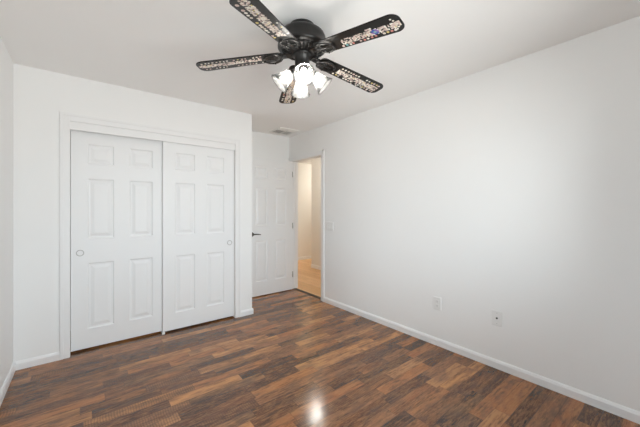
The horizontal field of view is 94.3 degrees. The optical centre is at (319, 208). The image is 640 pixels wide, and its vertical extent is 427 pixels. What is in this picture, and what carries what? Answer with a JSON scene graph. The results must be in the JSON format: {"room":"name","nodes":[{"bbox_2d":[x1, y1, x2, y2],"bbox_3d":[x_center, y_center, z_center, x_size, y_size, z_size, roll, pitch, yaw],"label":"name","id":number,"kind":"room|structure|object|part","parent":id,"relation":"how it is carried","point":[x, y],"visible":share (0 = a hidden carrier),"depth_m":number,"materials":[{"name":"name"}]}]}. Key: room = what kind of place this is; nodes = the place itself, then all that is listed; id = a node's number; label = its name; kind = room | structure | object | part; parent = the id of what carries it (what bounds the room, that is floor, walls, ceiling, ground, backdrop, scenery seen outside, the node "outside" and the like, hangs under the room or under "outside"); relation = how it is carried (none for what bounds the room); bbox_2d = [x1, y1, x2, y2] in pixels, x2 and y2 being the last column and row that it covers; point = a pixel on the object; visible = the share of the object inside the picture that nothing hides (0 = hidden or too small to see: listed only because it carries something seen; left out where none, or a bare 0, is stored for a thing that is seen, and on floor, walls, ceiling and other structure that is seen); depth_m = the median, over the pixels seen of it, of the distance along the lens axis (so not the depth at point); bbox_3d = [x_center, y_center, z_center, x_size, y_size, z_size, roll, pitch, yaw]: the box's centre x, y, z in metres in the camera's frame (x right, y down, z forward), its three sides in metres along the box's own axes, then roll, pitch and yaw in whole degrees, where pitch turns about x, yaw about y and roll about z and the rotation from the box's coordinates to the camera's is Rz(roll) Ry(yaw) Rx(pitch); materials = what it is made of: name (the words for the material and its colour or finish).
{"room":"empty bedroom","nodes":[
{"label":"empty bedroom","id":0,"kind":"room"},
{"bbox_2d":[0,37,12,389],"bbox_3d":[-1.563,0.063,1.166,0.120,2.440,4.612,0,0,-39],"label":"wall","id":1,"kind":"structure","parent":0,"point":[6,63],"depth_m":2.14,"materials":[{"name":"paint"}]},
{"bbox_2d":[0,362,15,405],"bbox_3d":[-1.290,1.249,0.929,0.013,0.068,3.660,0,0,-39],"label":"baseboard","id":2,"kind":"structure","parent":1,"relation":"attached to","point":[9,377],"depth_m":2.11,"materials":[{"name":"white paint"}]},
{"bbox_2d":[13,63,251,362],"bbox_3d":[-1.855,0.063,3.273,2.048,2.440,0.712,0,0,-39],"label":"wall","id":3,"kind":"structure","parent":0,"point":[39,95],"depth_m":2.50,"materials":[{"name":"paint"}]},
{"bbox_2d":[71,130,161,351],"bbox_3d":[-1.920,0.274,2.875,0.757,1.982,0.035,0,0,-39],"label":"door","id":4,"kind":"structure","parent":3,"relation":"in","point":[116,181],"depth_m":2.83,"materials":[{"name":"white paint"}]},
{"bbox_2d":[15,308,252,370],"bbox_3d":[-1.837,1.249,3.271,2.048,0.068,0.712,0,0,-39],"label":"baseboard","id":5,"kind":"structure","parent":3,"relation":"attached to","point":[26,363],"depth_m":2.45,"materials":[{"name":"white paint"}]},
{"bbox_2d":[60,111,240,359],"bbox_3d":[-1.579,0.227,3.028,1.622,2.112,0.016,0,0,-39],"label":"trim","id":6,"kind":"structure","parent":3,"relation":"attached to","point":[65,118],"depth_m":2.56,"materials":[{"name":"white paint"}]},
{"bbox_2d":[70,121,234,149],"bbox_3d":[-1.592,-0.727,3.044,1.488,0.070,0.018,0,0,-39],"label":"trim","id":7,"kind":"structure","parent":3,"relation":"attached to","point":[77,126],"depth_m":2.93,"materials":[{"name":"white paint"}]},
{"bbox_2d":[162,141,233,331],"bbox_3d":[-1.328,0.274,3.297,0.756,1.982,0.035,0,0,-39],"label":"door","id":8,"kind":"structure","parent":3,"relation":"in","point":[198,181],"depth_m":3.26,"materials":[{"name":"white paint"}]},
{"bbox_2d":[252,131,288,160],"bbox_3d":[-1.679,0.063,3.945,3.162,2.440,0.120,0,0,-39],"label":"wall","id":9,"kind":"structure","parent":0,"point":[269,146],"depth_m":4.59,"materials":[{"name":"paint"}]},
{"bbox_2d":[298,163,310,256],"bbox_3d":[-0.580,0.063,7.476,3.195,2.440,0.120,0,0,-39],"label":"wall","id":10,"kind":"structure","parent":0,"point":[304,170],"depth_m":7.55,"materials":[{"name":"paint"}]},
{"bbox_2d":[311,158,320,265],"bbox_3d":[1.677,0.063,5.681,1.900,2.440,3.600,0,0,-39],"label":"wall","id":11,"kind":"structure","parent":0,"point":[315,163],"depth_m":6.36,"materials":[{"name":"paint"}]},
{"bbox_2d":[298,256,320,269],"bbox_3d":[0.921,1.243,5.686,3.075,0.080,4.550,0,0,-39],"label":"baseboard","id":12,"kind":"structure","parent":11,"relation":"attached to","point":[303,257],"depth_m":7.42,"materials":[{"name":"white paint"}]},
{"bbox_2d":[0,259,639,426],"bbox_3d":[0.276,1.323,3.959,6.477,0.080,6.690,0,0,-39],"label":"floor","id":13,"kind":"structure","parent":0,"point":[300,359],"depth_m":2.19,"materials":[{"name":"brown wood"}]},
{"bbox_2d":[294,288,320,298],"bbox_3d":[-0.177,1.280,4.497,0.055,0.007,0.733,0,0,-39],"label":"trim","id":14,"kind":"structure","parent":13,"relation":"on","point":[294,288],"depth_m":4.48,"materials":[{"name":"black wood"}]},
{"bbox_2d":[0,0,639,163],"bbox_3d":[0.276,-1.197,3.958,6.477,0.080,6.690,0,0,-39],"label":"ceiling","id":15,"kind":"structure","parent":0,"point":[151,46],"depth_m":2.04,"materials":[{"name":"paint"}]},
{"bbox_2d":[269,127,297,134],"bbox_3d":[-0.539,-1.148,4.409,0.330,0.018,0.330,0,0,-39],"label":"ceiling vent","id":16,"kind":"object","parent":15,"relation":"in","point":[280,130],"visible":1,"depth_m":4.38,"materials":[{"name":"white metal"}]},
{"bbox_2d":[196,0,404,103],"bbox_3d":[-0.073,-0.925,1.889,1.251,0.462,1.278,0,0,-39],"label":"ceiling fan","id":17,"kind":"object","parent":15,"relation":"hanging from","point":[302,41],"visible":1,"depth_m":1.77,"materials":[{"name":"black metal"}]},
{"bbox_3d":[-0.564,-0.924,1.887,0.404,0.002,0.101,-7,5,1],"label":"sticker trim","id":18,"kind":"part","parent":17,"relation":"part of","materials":[{"name":"multicoloured paper"}]},
{"bbox_3d":[-0.507,-0.935,1.886,0.544,0.006,0.142,-7,5,1],"label":"blade","id":19,"kind":"part","parent":17,"relation":"part of","materials":[{"name":"black wood"}]},
{"bbox_3d":[-0.273,-0.923,1.458,0.114,0.002,0.388,5,9,20],"label":"sticker trim","id":20,"kind":"part","parent":17,"relation":"part of","materials":[{"name":"multicoloured paper"}]},
{"bbox_3d":[-0.252,-0.934,1.512,0.142,0.006,0.544,5,9,20],"label":"blade","id":21,"kind":"part","parent":17,"relation":"part of","materials":[{"name":"black wood"}]},
{"bbox_3d":[-0.243,-0.807,1.869,0.140,0.141,0.128,0,0,-39],"label":"lamp shade","id":22,"kind":"part","parent":17,"relation":"part of","materials":[{"name":"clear glass"}]},
{"bbox_3d":[-0.215,-0.827,1.865,0.057,0.056,0.036,0,0,2],"label":"bulb","id":23,"kind":"part","parent":17,"relation":"part of","materials":[{"name":"white glass"}]},
{"bbox_3d":[-0.214,-0.932,2.261,0.142,0.006,0.544,-5,-6,-15],"label":"blade","id":24,"kind":"part","parent":17,"relation":"part of","materials":[{"name":"black wood"}]},
{"bbox_3d":[-0.228,-0.922,2.314,0.111,0.003,0.404,-5,-6,-15],"label":"sticker trim","id":25,"kind":"part","parent":17,"relation":"part of","materials":[{"name":"multicoloured paper"}]},
{"bbox_3d":[-0.184,-0.854,1.873,0.058,0.050,0.051,0,0,-39],"label":"lamp arm","id":26,"kind":"part","parent":17,"relation":"part of","materials":[{"name":"black metal"}]},
{"bbox_3d":[-0.124,-0.807,2.011,0.128,0.141,0.140,0,0,-39],"label":"lamp shade","id":27,"kind":"part","parent":17,"relation":"part of","materials":[{"name":"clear glass"}]},
{"bbox_3d":[-0.105,-0.854,1.809,0.051,0.050,0.058,0,0,-39],"label":"lamp arm","id":28,"kind":"part","parent":17,"relation":"part of","materials":[{"name":"black metal"}]},
{"bbox_3d":[-0.097,-0.827,1.778,0.036,0.056,0.057,0,0,2],"label":"bulb","id":29,"kind":"part","parent":17,"relation":"part of","materials":[{"name":"white glass"}]},
{"bbox_3d":[-0.101,-0.807,1.750,0.128,0.141,0.140,0,0,-39],"label":"lamp shade","id":30,"kind":"part","parent":17,"relation":"part of","materials":[{"name":"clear glass"}]},
{"bbox_3d":[-0.010,-0.827,1.896,0.057,0.056,0.036,0,0,2],"label":"bulb","id":31,"kind":"part","parent":17,"relation":"part of","materials":[{"name":"white glass"}]},
{"bbox_3d":[0.018,-0.807,1.891,0.140,0.141,0.128,0,0,-39],"label":"lamp shade","id":32,"kind":"part","parent":17,"relation":"part of","materials":[{"name":"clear glass"}]},
{"bbox_3d":[0.219,-0.931,2.092,0.544,0.006,0.142,9,-10,-32],"label":"blade","id":33,"kind":"part","parent":17,"relation":"part of","materials":[{"name":"black wood"}]},
{"bbox_3d":[0.260,-0.920,2.127,0.379,0.002,0.114,9,-10,-32],"label":"sticker trim","id":34,"kind":"part","parent":17,"relation":"part of","materials":[{"name":"multicoloured paper"}]},
{"bbox_3d":[0.193,-0.948,1.629,0.544,0.006,0.142,6,-1,39],"label":"blade","id":35,"kind":"part","parent":17,"relation":"part of","materials":[{"name":"black wood"}]},
{"bbox_3d":[0.252,-0.937,1.587,0.378,0.003,0.102,6,-1,39],"label":"sticker trim","id":36,"kind":"part","parent":17,"relation":"part of","materials":[{"name":"beige"}]},
{"bbox_2d":[289,16,639,411],"bbox_3d":[0.948,0.063,3.088,0.120,2.440,4.492,0,0,-39],"label":"wall","id":37,"kind":"structure","parent":0,"point":[512,188],"depth_m":2.29,"materials":[{"name":"paint"}]},
{"bbox_2d":[252,157,292,296],"bbox_3d":[-0.722,0.259,4.465,0.767,2.024,0.095,0,0,-39],"label":"door","id":38,"kind":"structure","parent":37,"relation":"in","point":[272,225],"depth_m":4.46,"materials":[{"name":"white paint"}]},
{"bbox_2d":[289,149,323,301],"bbox_3d":[-0.171,0.230,4.494,0.150,2.106,0.898,0,0,-39],"label":"trim","id":39,"kind":"structure","parent":37,"relation":"attached to","point":[320,154],"depth_m":4.77,"materials":[{"name":"white paint"}]},
{"bbox_2d":[326,222,332,230],"bbox_3d":[0.126,0.233,4.014,0.012,0.117,0.158,0,0,-39],"label":"light switch","id":40,"kind":"object","parent":37,"relation":"attached to","point":[329,225],"visible":1,"depth_m":4.00,"materials":[{"name":"white plastic"}]},
{"bbox_2d":[434,296,440,310],"bbox_3d":[1.103,0.888,2.789,0.010,0.120,0.076,0,0,-39],"label":"wall outlet","id":41,"kind":"object","parent":37,"relation":"attached to","point":[437,301],"visible":1,"depth_m":2.79,"materials":[{"name":"white plastic"}]},
{"bbox_2d":[324,297,639,423],"bbox_3d":[1.140,1.249,2.740,0.013,0.068,3.468,0,0,-39],"label":"baseboard","id":42,"kind":"structure","parent":37,"relation":"attached to","point":[627,413],"depth_m":2.30,"materials":[{"name":"white paint"}]},
{"bbox_2d":[492,310,502,326],"bbox_3d":[1.420,0.879,2.384,0.018,0.120,0.080,0,0,-39],"label":"cable jack","id":43,"kind":"object","parent":37,"relation":"attached to","point":[497,316],"visible":1,"depth_m":2.38,"materials":[{"name":"white plastic"}]}
]}

